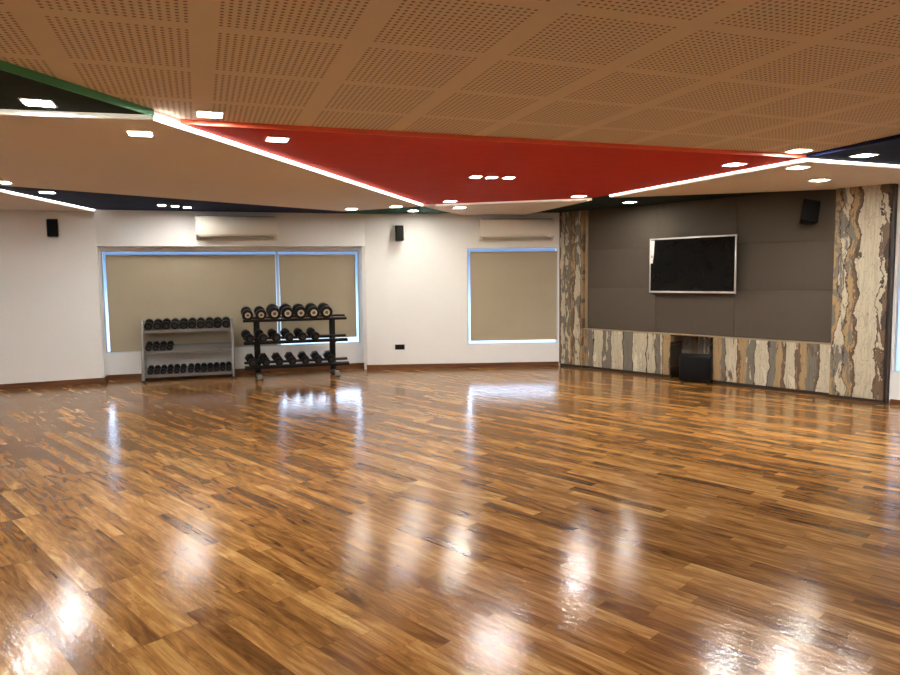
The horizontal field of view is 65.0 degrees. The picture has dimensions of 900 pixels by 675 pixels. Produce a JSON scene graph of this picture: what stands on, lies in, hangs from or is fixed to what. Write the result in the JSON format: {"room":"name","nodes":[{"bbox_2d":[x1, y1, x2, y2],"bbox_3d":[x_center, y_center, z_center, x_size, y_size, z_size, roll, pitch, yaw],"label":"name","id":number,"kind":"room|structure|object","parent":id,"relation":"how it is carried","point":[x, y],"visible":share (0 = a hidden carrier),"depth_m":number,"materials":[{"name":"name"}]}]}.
{"room":"fitness studio","nodes":[
{"label":"fitness studio","id":0,"kind":"room"},
{"bbox_2d":[0,210,103,383],"bbox_3d":[-7.097,-0.589,10.598,3.300,2.755,0.450,-3,6,-25],"label":"wall","id":1,"kind":"structure","parent":0,"point":[51,326],"depth_m":10.80,"materials":[{"name":"paint"}]},
{"bbox_2d":[0,378,103,389],"bbox_3d":[-6.937,0.756,10.527,3.202,0.085,0.015,-3,6,-25],"label":"baseboard","id":2,"kind":"structure","parent":1,"relation":"attached to","point":[91,380],"depth_m":10.88,"materials":[{"name":"brown wood"}]},
{"bbox_2d":[46,219,58,236],"bbox_3d":[-5.995,-1.648,10.654,0.148,0.268,0.221,-3,6,-25],"label":"wall speaker","id":3,"kind":"object","parent":1,"relation":"attached to","point":[52,224],"visible":1,"depth_m":10.56,"materials":[{"name":"black plastic"}]},
{"bbox_2d":[95,210,364,376],"bbox_3d":[-3.534,-0.749,11.948,4.585,2.755,0.450,-2,5,-17],"label":"wall","id":4,"kind":"structure","parent":0,"point":[116,230],"depth_m":11.77,"materials":[{"name":"paint"}]},
{"bbox_2d":[101,251,359,352],"bbox_3d":[-3.621,-0.649,12.055,4.169,1.650,0.050,-2,5,-17],"label":"window","id":5,"kind":"structure","parent":4,"relation":"in","point":[276,252],"depth_m":12.19,"materials":[{"name":"metal"}]},
{"bbox_2d":[104,254,277,351],"bbox_3d":[-4.268,-0.602,11.810,2.668,1.577,0.049,-2,5,-18],"label":"roller blind","id":6,"kind":"object","parent":5,"relation":"attached to","point":[139,287],"visible":0.94,"depth_m":11.75,"materials":[{"name":"fabric"}]},
{"bbox_2d":[278,254,356,339],"bbox_3d":[-2.314,-0.726,12.422,1.333,1.480,0.049,-2,5,-17],"label":"roller blind","id":7,"kind":"object","parent":5,"relation":"attached to","point":[305,279],"visible":0.87,"depth_m":12.41,"materials":[{"name":"fabric"}]},
{"bbox_2d":[104,363,363,382],"bbox_3d":[-3.520,0.588,11.987,4.235,0.085,0.299,-2,5,-17],"label":"baseboard","id":8,"kind":"structure","parent":4,"relation":"attached to","point":[351,365],"depth_m":12.25,"materials":[{"name":"brown wood"}]},
{"bbox_2d":[195,216,276,239],"bbox_3d":[-3.480,-1.785,11.524,1.260,0.382,0.218,-2,5,-17],"label":"air conditioner","id":9,"kind":"object","parent":4,"relation":"attached to","point":[207,227],"visible":1,"depth_m":11.43,"materials":[{"name":"white plastic"}]},
{"bbox_2d":[0,366,899,674],"bbox_3d":[0.211,1.280,4.782,17.794,0.100,16.900,-1,5,0],"label":"floor","id":10,"kind":"structure","parent":0,"point":[530,520],"depth_m":4.62,"materials":[{"name":"brown wood"}]},
{"bbox_2d":[140,318,235,382],"bbox_3d":[-4.271,0.189,11.548,1.436,0.975,0.502,-2,5,-17],"label":"dumbbell rack","id":11,"kind":"object","parent":10,"relation":"on","point":[212,346],"visible":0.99,"depth_m":11.50,"materials":[{"name":"silver metal"}]},
{"bbox_2d":[144,318,153,329],"bbox_3d":[-4.865,-0.213,11.406,0.130,0.180,0.279,-2,5,-17],"label":"dumbbell","id":12,"kind":"object","parent":11,"relation":"on","point":[148,325],"visible":0.99,"depth_m":11.30,"materials":[{"name":"black metal"}]},
{"bbox_2d":[145,341,152,350],"bbox_3d":[-4.847,0.141,11.366,0.102,0.149,0.254,-2,5,-17],"label":"dumbbell","id":13,"kind":"object","parent":11,"relation":"on","point":[149,344],"visible":1,"depth_m":11.27,"materials":[{"name":"rubber"}]},
{"bbox_2d":[152,341,159,350],"bbox_3d":[-4.745,0.137,11.397,0.102,0.149,0.254,-2,5,-17],"label":"dumbbell","id":14,"kind":"object","parent":11,"relation":"on","point":[156,344],"visible":1,"depth_m":11.30,"materials":[{"name":"rubber"}]},
{"bbox_2d":[153,318,162,329],"bbox_3d":[-4.738,-0.218,11.444,0.130,0.180,0.279,-2,5,-17],"label":"dumbbell","id":15,"kind":"object","parent":11,"relation":"on","point":[157,325],"visible":0.99,"depth_m":11.34,"materials":[{"name":"black metal"}]},
{"bbox_2d":[159,341,166,350],"bbox_3d":[-4.644,0.133,11.428,0.102,0.149,0.254,-2,5,-17],"label":"dumbbell","id":16,"kind":"object","parent":11,"relation":"on","point":[163,344],"visible":1,"depth_m":11.33,"materials":[{"name":"rubber"}]},
{"bbox_2d":[160,364,166,373],"bbox_3d":[-4.622,0.511,11.405,0.092,0.137,0.243,-2,5,-17],"label":"dumbbell","id":17,"kind":"object","parent":11,"relation":"on","point":[163,370],"visible":1,"depth_m":11.31,"materials":[{"name":"black metal"}]},
{"bbox_2d":[162,318,170,329],"bbox_3d":[-4.612,-0.222,11.483,0.130,0.180,0.279,-2,5,-17],"label":"dumbbell","id":18,"kind":"object","parent":11,"relation":"on","point":[166,323],"visible":0.98,"depth_m":11.38,"materials":[{"name":"black metal"}]},
{"bbox_2d":[166,340,173,350],"bbox_3d":[-4.543,0.129,11.459,0.102,0.149,0.254,-2,5,-17],"label":"dumbbell","id":19,"kind":"object","parent":11,"relation":"on","point":[170,344],"visible":1,"depth_m":11.37,"materials":[{"name":"rubber"}]},
{"bbox_2d":[167,364,173,373],"bbox_3d":[-4.528,0.508,11.434,0.092,0.137,0.243,-2,5,-17],"label":"dumbbell","id":20,"kind":"object","parent":11,"relation":"on","point":[170,366],"visible":1,"depth_m":11.34,"materials":[{"name":"black metal"}]},
{"bbox_2d":[170,318,179,328],"bbox_3d":[-4.486,-0.227,11.521,0.130,0.180,0.279,-2,5,-17],"label":"dumbbell","id":21,"kind":"object","parent":11,"relation":"on","point":[175,322],"visible":1,"depth_m":11.42,"materials":[{"name":"black metal"}]},
{"bbox_2d":[179,318,187,328],"bbox_3d":[-4.359,-0.232,11.560,0.130,0.180,0.279,-2,5,-17],"label":"dumbbell","id":22,"kind":"object","parent":11,"relation":"on","point":[183,324],"visible":1,"depth_m":11.45,"materials":[{"name":"black metal"}]},
{"bbox_2d":[144,322,230,332],"bbox_3d":[-4.301,-0.167,11.601,1.328,0.132,0.304,-2,5,-17],"label":"shelf","id":23,"kind":"object","parent":11,"relation":"attached to","point":[196,329],"depth_m":11.49,"materials":[{"name":"silver metal"}]},
{"bbox_2d":[144,342,230,354],"bbox_3d":[-4.275,0.173,11.559,1.328,0.132,0.304,-2,5,-17],"label":"shelf","id":24,"kind":"object","parent":11,"relation":"attached to","point":[212,346],"depth_m":11.56,"materials":[{"name":"silver metal"}]},
{"bbox_2d":[145,365,231,377],"bbox_3d":[-4.254,0.546,11.534,1.328,0.132,0.304,-2,5,-17],"label":"shelf","id":25,"kind":"object","parent":11,"relation":"attached to","point":[213,372],"depth_m":11.43,"materials":[{"name":"silver metal"}]},
{"bbox_2d":[188,317,196,328],"bbox_3d":[-4.233,-0.237,11.598,0.130,0.180,0.279,-2,5,-17],"label":"dumbbell","id":26,"kind":"object","parent":11,"relation":"on","point":[192,321],"visible":1,"depth_m":11.49,"materials":[{"name":"black metal"}]},
{"bbox_2d":[197,317,204,328],"bbox_3d":[-4.106,-0.242,11.637,0.130,0.180,0.279,-2,5,-17],"label":"dumbbell","id":27,"kind":"object","parent":11,"relation":"on","point":[200,321],"visible":1,"depth_m":11.53,"materials":[{"name":"black metal"}]},
{"bbox_2d":[205,317,213,327],"bbox_3d":[-3.980,-0.246,11.675,0.130,0.180,0.279,-2,5,-17],"label":"dumbbell","id":28,"kind":"object","parent":11,"relation":"on","point":[209,321],"visible":1,"depth_m":11.57,"materials":[{"name":"black metal"}]},
{"bbox_2d":[214,317,221,327],"bbox_3d":[-3.854,-0.251,11.714,0.130,0.180,0.279,-2,5,-17],"label":"dumbbell","id":29,"kind":"object","parent":11,"relation":"on","point":[217,320],"visible":1,"depth_m":11.61,"materials":[{"name":"black metal"}]},
{"bbox_2d":[222,316,229,327],"bbox_3d":[-3.727,-0.256,11.752,0.130,0.180,0.279,-2,5,-17],"label":"dumbbell","id":30,"kind":"object","parent":11,"relation":"on","point":[225,320],"visible":0.98,"depth_m":11.65,"materials":[{"name":"rubber"}]},
{"bbox_2d":[242,314,348,380],"bbox_3d":[-2.543,0.143,11.701,1.680,1.000,0.565,-2,5,-18],"label":"dumbbell rack","id":31,"kind":"object","parent":10,"relation":"on","point":[256,322],"visible":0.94,"depth_m":11.68,"materials":[{"name":"black metal"}]},
{"bbox_2d":[241,306,252,319],"bbox_3d":[-3.305,-0.394,11.480,0.174,0.220,0.310,-3,5,-21],"label":"dumbbell","id":32,"kind":"object","parent":31,"relation":"on","point":[246,312],"visible":1,"depth_m":11.36,"materials":[{"name":"rubber"}]},
{"bbox_2d":[241,329,253,342],"bbox_3d":[-3.279,-0.022,11.425,0.146,0.209,0.295,-4,6,-33],"label":"dumbbell","id":33,"kind":"object","parent":31,"relation":"on","point":[245,333],"visible":1,"depth_m":11.34,"materials":[{"name":"rubber"}]},
{"bbox_2d":[245,353,257,366],"bbox_3d":[-3.213,0.367,11.395,0.154,0.201,0.288,-3,6,-29],"label":"dumbbell","id":34,"kind":"object","parent":31,"relation":"on","point":[251,361],"visible":1,"depth_m":11.31,"materials":[{"name":"black metal"}]},
{"bbox_2d":[254,306,266,319],"bbox_3d":[-3.105,-0.402,11.546,0.174,0.220,0.310,-3,5,-21],"label":"dumbbell","id":35,"kind":"object","parent":31,"relation":"on","point":[260,313],"visible":1,"depth_m":11.43,"materials":[{"name":"rubber"}]},
{"bbox_2d":[254,329,267,341],"bbox_3d":[-3.080,-0.030,11.490,0.146,0.209,0.295,-4,6,-33],"label":"dumbbell","id":36,"kind":"object","parent":31,"relation":"on","point":[262,337],"visible":1,"depth_m":11.41,"materials":[{"name":"rubber"}]},
{"bbox_2d":[258,353,270,365],"bbox_3d":[-3.014,0.359,11.460,0.154,0.201,0.288,-3,6,-29],"label":"dumbbell","id":37,"kind":"object","parent":31,"relation":"on","point":[263,358],"visible":1,"depth_m":11.38,"materials":[{"name":"black metal"}]},
{"bbox_2d":[266,304,280,319],"bbox_3d":[-2.904,-0.426,11.607,0.208,0.256,0.329,-3,5,-21],"label":"dumbbell","id":38,"kind":"object","parent":31,"relation":"on","point":[272,310],"visible":1,"depth_m":11.48,"materials":[{"name":"rubber"}]},
{"bbox_2d":[267,328,280,341],"bbox_3d":[-2.881,-0.038,11.555,0.146,0.209,0.295,-4,6,-33],"label":"dumbbell","id":39,"kind":"object","parent":31,"relation":"on","point":[272,333],"visible":1,"depth_m":11.47,"materials":[{"name":"rubber"}]},
{"bbox_2d":[271,352,283,365],"bbox_3d":[-2.816,0.351,11.526,0.154,0.201,0.288,-3,6,-29],"label":"dumbbell","id":40,"kind":"object","parent":31,"relation":"on","point":[276,357],"visible":1,"depth_m":11.44,"materials":[{"name":"black metal"}]},
{"bbox_2d":[279,303,293,318],"bbox_3d":[-2.704,-0.434,11.672,0.208,0.256,0.329,-3,5,-21],"label":"dumbbell","id":41,"kind":"object","parent":31,"relation":"on","point":[287,312],"visible":0.97,"depth_m":11.54,"materials":[{"name":"rubber"}]},
{"bbox_2d":[280,328,293,340],"bbox_3d":[-2.682,-0.046,11.620,0.146,0.209,0.295,-4,6,-33],"label":"dumbbell","id":42,"kind":"object","parent":31,"relation":"on","point":[284,332],"visible":1,"depth_m":11.54,"materials":[{"name":"black metal"}]},
{"bbox_2d":[284,352,296,364],"bbox_3d":[-2.617,0.343,11.591,0.154,0.201,0.288,-3,6,-29],"label":"dumbbell","id":43,"kind":"object","parent":31,"relation":"on","point":[289,356],"visible":1,"depth_m":11.51,"materials":[{"name":"black metal"}]},
{"bbox_2d":[292,303,306,318],"bbox_3d":[-2.504,-0.442,11.738,0.208,0.256,0.329,-3,5,-21],"label":"dumbbell","id":44,"kind":"object","parent":31,"relation":"on","point":[300,311],"visible":1,"depth_m":11.61,"materials":[{"name":"rubber"}]},
{"bbox_2d":[293,328,306,340],"bbox_3d":[-2.483,-0.054,11.685,0.146,0.209,0.295,-4,6,-33],"label":"dumbbell","id":45,"kind":"object","parent":31,"relation":"on","point":[297,332],"visible":1,"depth_m":11.60,"materials":[{"name":"rubber"}]},
{"bbox_2d":[297,351,309,364],"bbox_3d":[-2.418,0.335,11.656,0.154,0.201,0.288,-3,6,-29],"label":"dumbbell","id":46,"kind":"object","parent":31,"relation":"on","point":[302,356],"visible":1,"depth_m":11.57,"materials":[{"name":"black metal"}]},
{"bbox_2d":[305,303,319,318],"bbox_3d":[-2.304,-0.450,11.803,0.208,0.256,0.329,-3,5,-21],"label":"dumbbell","id":47,"kind":"object","parent":31,"relation":"on","point":[313,311],"visible":0.98,"depth_m":11.68,"materials":[{"name":"rubber"}]},
{"bbox_2d":[306,327,319,339],"bbox_3d":[-2.284,-0.062,11.751,0.146,0.209,0.295,-4,6,-33],"label":"dumbbell","id":48,"kind":"object","parent":31,"relation":"on","point":[310,331],"visible":1,"depth_m":11.67,"materials":[{"name":"black metal"}]},
{"bbox_2d":[310,351,322,363],"bbox_3d":[-2.219,0.327,11.721,0.154,0.201,0.288,-3,6,-29],"label":"dumbbell","id":49,"kind":"object","parent":31,"relation":"on","point":[315,356],"visible":1,"depth_m":11.63,"materials":[{"name":"black metal"}]},
{"bbox_2d":[318,302,332,317],"bbox_3d":[-2.104,-0.458,11.869,0.208,0.256,0.329,-3,5,-21],"label":"dumbbell","id":50,"kind":"object","parent":31,"relation":"on","point":[326,311],"visible":0.96,"depth_m":11.74,"materials":[{"name":"rubber"}]},
{"bbox_2d":[322,350,335,362],"bbox_3d":[-2.020,0.319,11.786,0.154,0.201,0.288,-3,6,-29],"label":"dumbbell","id":51,"kind":"object","parent":31,"relation":"on","point":[328,356],"visible":1,"depth_m":11.71,"materials":[{"name":"black metal"}]},
{"bbox_2d":[679,353,711,382],"bbox_3d":[3.716,0.464,10.670,0.455,0.405,0.376,1,5,22],"label":"subwoofer","id":52,"kind":"object","parent":10,"relation":"on","point":[692,367],"visible":1,"depth_m":10.50,"materials":[{"name":"black plastic"}]},
{"bbox_2d":[0,0,899,153],"bbox_3d":[0.180,-1.574,4.529,17.794,0.120,16.900,-1,5,0],"label":"ceiling","id":53,"kind":"structure","parent":0,"point":[775,76],"depth_m":3.69,"materials":[{"name":"wood"}]},
{"bbox_2d":[0,190,94,211],"bbox_3d":[-6.835,-1.764,8.624,3.130,0.069,4.706,-1,5,0],"label":"ceiling panel","id":54,"kind":"object","parent":53,"relation":"attached to","point":[8,201],"visible":0.67,"depth_m":9.82,"materials":[{"name":"beige paint"}]},
{"bbox_2d":[0,60,153,116],"bbox_3d":[-4.280,-1.284,2.772,4.670,0.046,3.763,-1,5,0],"label":"ceiling panel","id":55,"kind":"object","parent":53,"relation":"attached to","point":[16,81],"visible":1,"depth_m":4.14,"materials":[{"name":"green paint"}]},
{"bbox_2d":[18,98,57,107],"bbox_3d":[-2.496,-1.422,4.279,0.179,0.008,0.179,-2,5,-19],"label":"recessed light","id":56,"kind":"object","parent":55,"relation":"attached to","point":[26,101],"visible":1,"depth_m":4.27,"materials":[{"name":"white paint"}]},
{"bbox_2d":[22,100,54,106],"bbox_3d":[-2.496,-1.424,4.278,0.155,0.004,0.155,-2,5,-19],"label":"diffuser","id":57,"kind":"object","parent":56,"relation":"attached to","point":[37,103],"depth_m":4.29,"materials":[{"name":"white"}]},
{"bbox_2d":[0,185,346,213],"bbox_3d":[-4.259,-1.965,10.449,2.570,0.048,5.864,4,7,42],"label":"ceiling panel","id":58,"kind":"object","parent":53,"relation":"attached to","point":[96,201],"depth_m":10.13,"materials":[{"name":"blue paint"}]},
{"bbox_2d":[196,110,223,118],"bbox_3d":[-1.627,-1.512,4.783,0.179,0.008,0.179,-2,5,-19],"label":"recessed light","id":59,"kind":"object","parent":53,"relation":"in","point":[199,113],"visible":1,"depth_m":4.78,"materials":[{"name":"white"}]},
{"bbox_2d":[198,112,221,117],"bbox_3d":[-1.627,-1.513,4.783,0.155,0.004,0.155,-2,5,-19],"label":"diffuser","id":60,"kind":"object","parent":59,"relation":"attached to","point":[200,114],"depth_m":4.79,"materials":[{"name":"white"}]},
{"bbox_2d":[0,109,420,210],"bbox_3d":[-4.002,-1.593,6.351,10.923,0.069,5.212,-4,6,-37],"label":"ceiling panel","id":61,"kind":"object","parent":53,"relation":"attached to","point":[69,153],"depth_m":6.57,"materials":[{"name":"beige paint"}]},
{"bbox_2d":[126,130,153,136],"bbox_3d":[-2.216,-1.459,5.049,0.174,0.008,0.174,-2,5,-19],"label":"recessed light","id":62,"kind":"object","parent":61,"relation":"attached to","point":[129,132],"visible":1,"depth_m":5.04,"materials":[{"name":"white paint"}]},
{"bbox_2d":[128,132,151,135],"bbox_3d":[-2.216,-1.460,5.048,0.150,0.004,0.150,-2,5,-19],"label":"diffuser","id":63,"kind":"object","parent":62,"relation":"attached to","point":[129,133],"depth_m":5.05,"materials":[{"name":"white"}]},
{"bbox_2d":[346,206,449,213],"bbox_3d":[-0.789,-2.101,11.468,1.972,0.034,1.660,-1,5,0],"label":"ceiling panel","id":64,"kind":"object","parent":53,"relation":"attached to","point":[421,209],"visible":0.47,"depth_m":11.81,"materials":[{"name":"teal paint"}]},
{"bbox_2d":[181,119,806,205],"bbox_3d":[-0.047,-1.806,8.165,5.574,0.054,4.971,-2,5,-19],"label":"ceiling panel","id":65,"kind":"object","parent":53,"relation":"attached to","point":[423,168],"depth_m":6.76,"materials":[{"name":"red paint"}]},
{"bbox_2d":[265,136,289,142],"bbox_3d":[-1.347,-1.544,5.504,0.174,0.008,0.174,-2,5,-19],"label":"recessed light","id":66,"kind":"object","parent":65,"relation":"attached to","point":[268,138],"visible":1,"depth_m":5.50,"materials":[{"name":"white"}]},
{"bbox_2d":[267,138,286,141],"bbox_3d":[-1.347,-1.545,5.504,0.150,0.004,0.150,-2,5,-19],"label":"diffuser","id":67,"kind":"object","parent":66,"relation":"attached to","point":[268,139],"depth_m":5.52,"materials":[{"name":"white"}]},
{"bbox_2d":[154,116,422,205],"bbox_3d":[-1.183,-1.725,7.645,0.011,0.024,6.194,1,5,14],"label":"led strip","id":68,"kind":"object","parent":65,"relation":"attached to","point":[157,118],"visible":1,"depth_m":6.02,"materials":[{"name":"white"}]},
{"bbox_2d":[721,162,747,166],"bbox_3d":[2.841,-1.728,7.048,0.179,0.008,0.179,-2,5,-19],"label":"recessed light","id":69,"kind":"object","parent":65,"relation":"attached to","point":[734,164],"visible":1,"depth_m":7.04,"materials":[{"name":"white"}]},
{"bbox_2d":[724,163,742,165],"bbox_3d":[2.841,-1.729,7.048,0.155,0.004,0.155,-2,5,-19],"label":"diffuser","id":70,"kind":"object","parent":69,"relation":"attached to","point":[729,164],"depth_m":7.04,"materials":[{"name":"white"}]},
{"bbox_2d":[423,198,591,214],"bbox_3d":[0.802,-2.080,11.226,2.450,0.069,2.310,-1,5,0],"label":"ceiling panel","id":71,"kind":"object","parent":53,"relation":"attached to","point":[516,208],"visible":0.82,"depth_m":10.99,"materials":[{"name":"beige paint"}]},
{"bbox_2d":[536,191,788,212],"bbox_3d":[2.757,-2.041,10.347,1.676,0.034,4.950,-5,7,-41],"label":"ceiling panel","id":72,"kind":"object","parent":53,"relation":"attached to","point":[603,202],"visible":0.4,"depth_m":10.55,"materials":[{"name":"green paint"}]},
{"bbox_2d":[610,158,899,197],"bbox_3d":[4.103,-1.895,8.740,2.817,0.069,3.227,-3,5,-22],"label":"ceiling panel","id":73,"kind":"object","parent":53,"relation":"attached to","point":[775,178],"visible":0.75,"depth_m":8.07,"materials":[{"name":"beige paint"}]},
{"bbox_2d":[784,166,811,168],"bbox_3d":[3.481,-1.701,7.061,0.174,0.008,0.174,-2,5,-19],"label":"recessed light","id":74,"kind":"object","parent":73,"relation":"attached to","point":[793,167],"visible":1,"depth_m":7.05,"materials":[{"name":"white"}]},
{"bbox_2d":[784,148,813,152],"bbox_3d":[3.211,-1.718,6.497,0.179,0.008,0.179,-2,5,-19],"label":"recessed light","id":75,"kind":"object","parent":53,"relation":"in","point":[799,150],"visible":1,"depth_m":6.48,"materials":[{"name":"white"}]},
{"bbox_2d":[789,149,809,152],"bbox_3d":[3.211,-1.719,6.497,0.155,0.004,0.155,-2,5,-19],"label":"diffuser","id":76,"kind":"object","parent":75,"relation":"attached to","point":[795,150],"depth_m":6.48,"materials":[{"name":"white"}]},
{"bbox_2d":[807,134,899,166],"bbox_3d":[4.416,-1.674,6.078,2.427,0.047,4.597,2,6,30],"label":"ceiling panel","id":77,"kind":"object","parent":53,"relation":"attached to","point":[888,148],"depth_m":6.49,"materials":[{"name":"blue paint"}]},
{"bbox_2d":[849,153,879,157],"bbox_3d":[3.861,-1.697,6.579,0.179,0.008,0.179,-2,5,-19],"label":"recessed light","id":78,"kind":"object","parent":77,"relation":"attached to","point":[863,155],"visible":1,"depth_m":6.58,"materials":[{"name":"white"}]},
{"bbox_2d":[852,154,872,156],"bbox_3d":[3.861,-1.698,6.579,0.155,0.004,0.155,-2,5,-19],"label":"diffuser","id":79,"kind":"object","parent":78,"relation":"attached to","point":[859,155],"depth_m":6.58,"materials":[{"name":"white"}]},
{"bbox_2d":[362,213,559,368],"bbox_3d":[0.349,-0.849,12.592,3.781,2.755,0.250,-1,5,-3],"label":"wall","id":80,"kind":"structure","parent":0,"point":[415,287],"depth_m":12.42,"materials":[{"name":"paint"}]},
{"bbox_2d":[395,225,403,241],"bbox_3d":[-0.871,-1.795,12.187,0.151,0.272,0.244,-1,5,-3],"label":"wall speaker","id":81,"kind":"object","parent":80,"relation":"attached to","point":[399,229],"visible":1,"depth_m":12.09,"materials":[{"name":"black plastic"}]},
{"bbox_2d":[395,344,404,349],"bbox_3d":[-0.886,0.169,12.476,0.170,0.090,0.015,-1,5,-3],"label":"wall socket","id":82,"kind":"object","parent":80,"relation":"attached to","point":[401,346],"visible":1,"depth_m":12.47,"materials":[{"name":"black plastic"}]},
{"bbox_2d":[367,361,558,368],"bbox_3d":[0.240,0.497,12.570,3.425,0.080,0.015,-1,5,-3],"label":"baseboard","id":83,"kind":"structure","parent":80,"relation":"attached to","point":[554,363],"depth_m":12.56,"materials":[{"name":"brown wood"}]},
{"bbox_2d":[467,247,557,344],"bbox_3d":[1.113,-0.739,12.576,1.620,1.713,0.051,-1,5,-3],"label":"window","id":84,"kind":"structure","parent":80,"relation":"in","point":[517,247],"depth_m":12.56,"materials":[{"name":"metal"}]},
{"bbox_2d":[469,251,556,340],"bbox_3d":[1.132,-0.743,12.546,1.561,1.585,0.049,-1,5,-3],"label":"roller blind","id":85,"kind":"object","parent":84,"relation":"attached to","point":[513,294],"visible":1,"depth_m":12.53,"materials":[{"name":"fabric"}]},
{"bbox_2d":[479,219,553,240],"bbox_3d":[1.159,-1.879,12.313,1.300,0.373,0.218,-1,5,-3],"label":"air conditioner","id":86,"kind":"object","parent":80,"relation":"attached to","point":[489,229],"visible":1,"depth_m":12.21,"materials":[{"name":"white plastic"}]},
{"bbox_2d":[559,211,585,367],"bbox_3d":[2.141,-0.834,12.402,0.090,2.719,0.530,-5,7,-41],"label":"column","id":87,"kind":"structure","parent":0,"point":[572,225],"depth_m":12.35,"materials":[{"name":"stone"}]},
{"bbox_2d":[588,191,826,342],"bbox_3d":[3.916,-0.730,10.813,0.490,2.755,5.300,-5,7,-41],"label":"wall","id":88,"kind":"structure","parent":0,"point":[789,191],"depth_m":10.31,"materials":[{"name":"fabric"}]},
{"bbox_2d":[588,248,649,288],"bbox_3d":[2.819,-1.136,11.644,0.028,0.646,1.332,-5,7,-41],"label":"acoustic panel","id":89,"kind":"object","parent":88,"relation":"attached to","point":[609,268],"visible":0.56,"depth_m":11.65,"materials":[{"name":"grey fabric"}]},
{"bbox_2d":[588,288,655,331],"bbox_3d":[2.827,-0.470,11.703,0.028,0.683,1.332,-5,7,-41],"label":"acoustic panel","id":90,"kind":"object","parent":88,"relation":"attached to","point":[608,308],"visible":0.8,"depth_m":11.67,"materials":[{"name":"grey fabric"}]},
{"bbox_2d":[588,204,656,249],"bbox_3d":[2.812,-1.795,11.585,0.028,0.669,1.332,-5,7,-41],"label":"acoustic panel","id":91,"kind":"object","parent":88,"relation":"attached to","point":[634,226],"visible":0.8,"depth_m":11.55,"materials":[{"name":"grey fabric"}]},
{"bbox_2d":[583,329,681,377],"bbox_3d":[3.006,0.235,11.756,0.335,0.685,1.696,-5,7,-41],"label":"cladding","id":92,"kind":"object","parent":88,"relation":"attached to","point":[649,354],"visible":0.79,"depth_m":11.52,"materials":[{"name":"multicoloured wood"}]},
{"bbox_2d":[655,293,734,336],"bbox_3d":[3.691,-0.391,10.708,0.028,0.683,1.301,-5,7,-41],"label":"acoustic panel","id":93,"kind":"object","parent":88,"relation":"attached to","point":[683,313],"visible":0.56,"depth_m":10.66,"materials":[{"name":"grey fabric"}]},
{"bbox_2d":[656,197,736,238],"bbox_3d":[3.676,-1.716,10.590,0.028,0.669,1.301,-5,7,-41],"label":"acoustic panel","id":94,"kind":"object","parent":88,"relation":"attached to","point":[718,216],"visible":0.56,"depth_m":10.54,"materials":[{"name":"grey fabric"}]},
{"bbox_2d":[682,335,712,373],"bbox_3d":[3.917,0.297,10.955,0.013,0.684,0.706,-5,7,-41],"label":"niche","id":95,"kind":"object","parent":88,"relation":"attached to","point":[690,344],"visible":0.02,"depth_m":10.99,"materials":[{"name":"brown wood"}]},
{"bbox_2d":[583,210,830,344],"bbox_3d":[3.662,-1.038,10.643,0.070,2.032,4.079,-5,7,-41],"label":"trim","id":96,"kind":"structure","parent":88,"relation":"attached to","point":[586,234],"depth_m":11.81,"materials":[{"name":"beige wood"}]},
{"bbox_2d":[712,337,830,396],"bbox_3d":[4.572,0.378,9.952,0.335,0.685,1.670,-5,7,-41],"label":"cladding","id":97,"kind":"object","parent":88,"relation":"attached to","point":[804,368],"visible":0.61,"depth_m":9.80,"materials":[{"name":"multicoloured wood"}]},
{"bbox_2d":[734,290,832,342],"bbox_3d":[4.566,-0.311,9.699,0.028,0.683,1.366,-5,7,-41],"label":"acoustic panel","id":98,"kind":"object","parent":88,"relation":"attached to","point":[797,315],"visible":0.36,"depth_m":9.66,"materials":[{"name":"grey fabric"}]},
{"bbox_2d":[736,240,834,289],"bbox_3d":[4.559,-0.977,9.640,0.028,0.646,1.366,-5,7,-41],"label":"acoustic panel","id":99,"kind":"object","parent":88,"relation":"attached to","point":[801,265],"visible":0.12,"depth_m":9.60,"materials":[{"name":"grey fabric"}]},
{"bbox_2d":[736,189,835,243],"bbox_3d":[4.552,-1.636,9.582,0.028,0.669,1.366,-5,7,-41],"label":"acoustic panel","id":100,"kind":"object","parent":88,"relation":"attached to","point":[771,217],"visible":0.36,"depth_m":9.60,"materials":[{"name":"grey fabric"}]},
{"bbox_2d":[799,199,820,224],"bbox_3d":[4.672,-1.626,9.162,0.334,0.339,0.244,-5,7,-41],"label":"wall speaker","id":101,"kind":"object","parent":100,"relation":"attached to","point":[810,209],"visible":1,"depth_m":9.08,"materials":[{"name":"black plastic"}]},
{"bbox_2d":[803,199,820,220],"bbox_3d":[4.653,-1.640,9.081,0.235,0.283,0.078,0,5,9],"label":"grille","id":102,"kind":"object","parent":101,"relation":"attached to","point":[811,208],"depth_m":9.08,"materials":[{"name":"plastic"}]},
{"bbox_3d":[3.684,-1.057,10.648,0.028,0.646,1.301,-5,7,-41],"label":"acoustic panel","id":103,"kind":"object","parent":88,"relation":"attached to","visible":0},
{"bbox_2d":[649,234,737,293],"bbox_3d":[3.638,-1.086,10.573,0.132,0.838,1.415,-5,7,-41],"label":"television","id":104,"kind":"object","parent":103,"relation":"attached to","point":[697,264],"visible":1,"depth_m":10.49,"materials":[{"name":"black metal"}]},
{"bbox_2d":[829,183,897,403],"bbox_3d":[5.284,-0.544,8.951,0.430,2.684,0.650,-5,7,-41],"label":"column","id":105,"kind":"structure","parent":0,"point":[866,216],"depth_m":8.78,"materials":[{"name":"stone"}]},
{"bbox_2d":[889,184,899,403],"bbox_3d":[7.222,-0.409,6.784,0.280,2.755,5.160,-5,7,-41],"label":"wall","id":106,"kind":"structure","parent":0,"point":[894,385],"depth_m":8.66,"materials":[{"name":"paint"}]},
{"bbox_2d":[894,256,899,371],"bbox_3d":[6.360,-0.393,7.671,0.051,1.795,2.625,-5,7,-41],"label":"window","id":107,"kind":"structure","parent":106,"relation":"in","point":[898,301],"depth_m":8.67,"materials":[{"name":"metal"}]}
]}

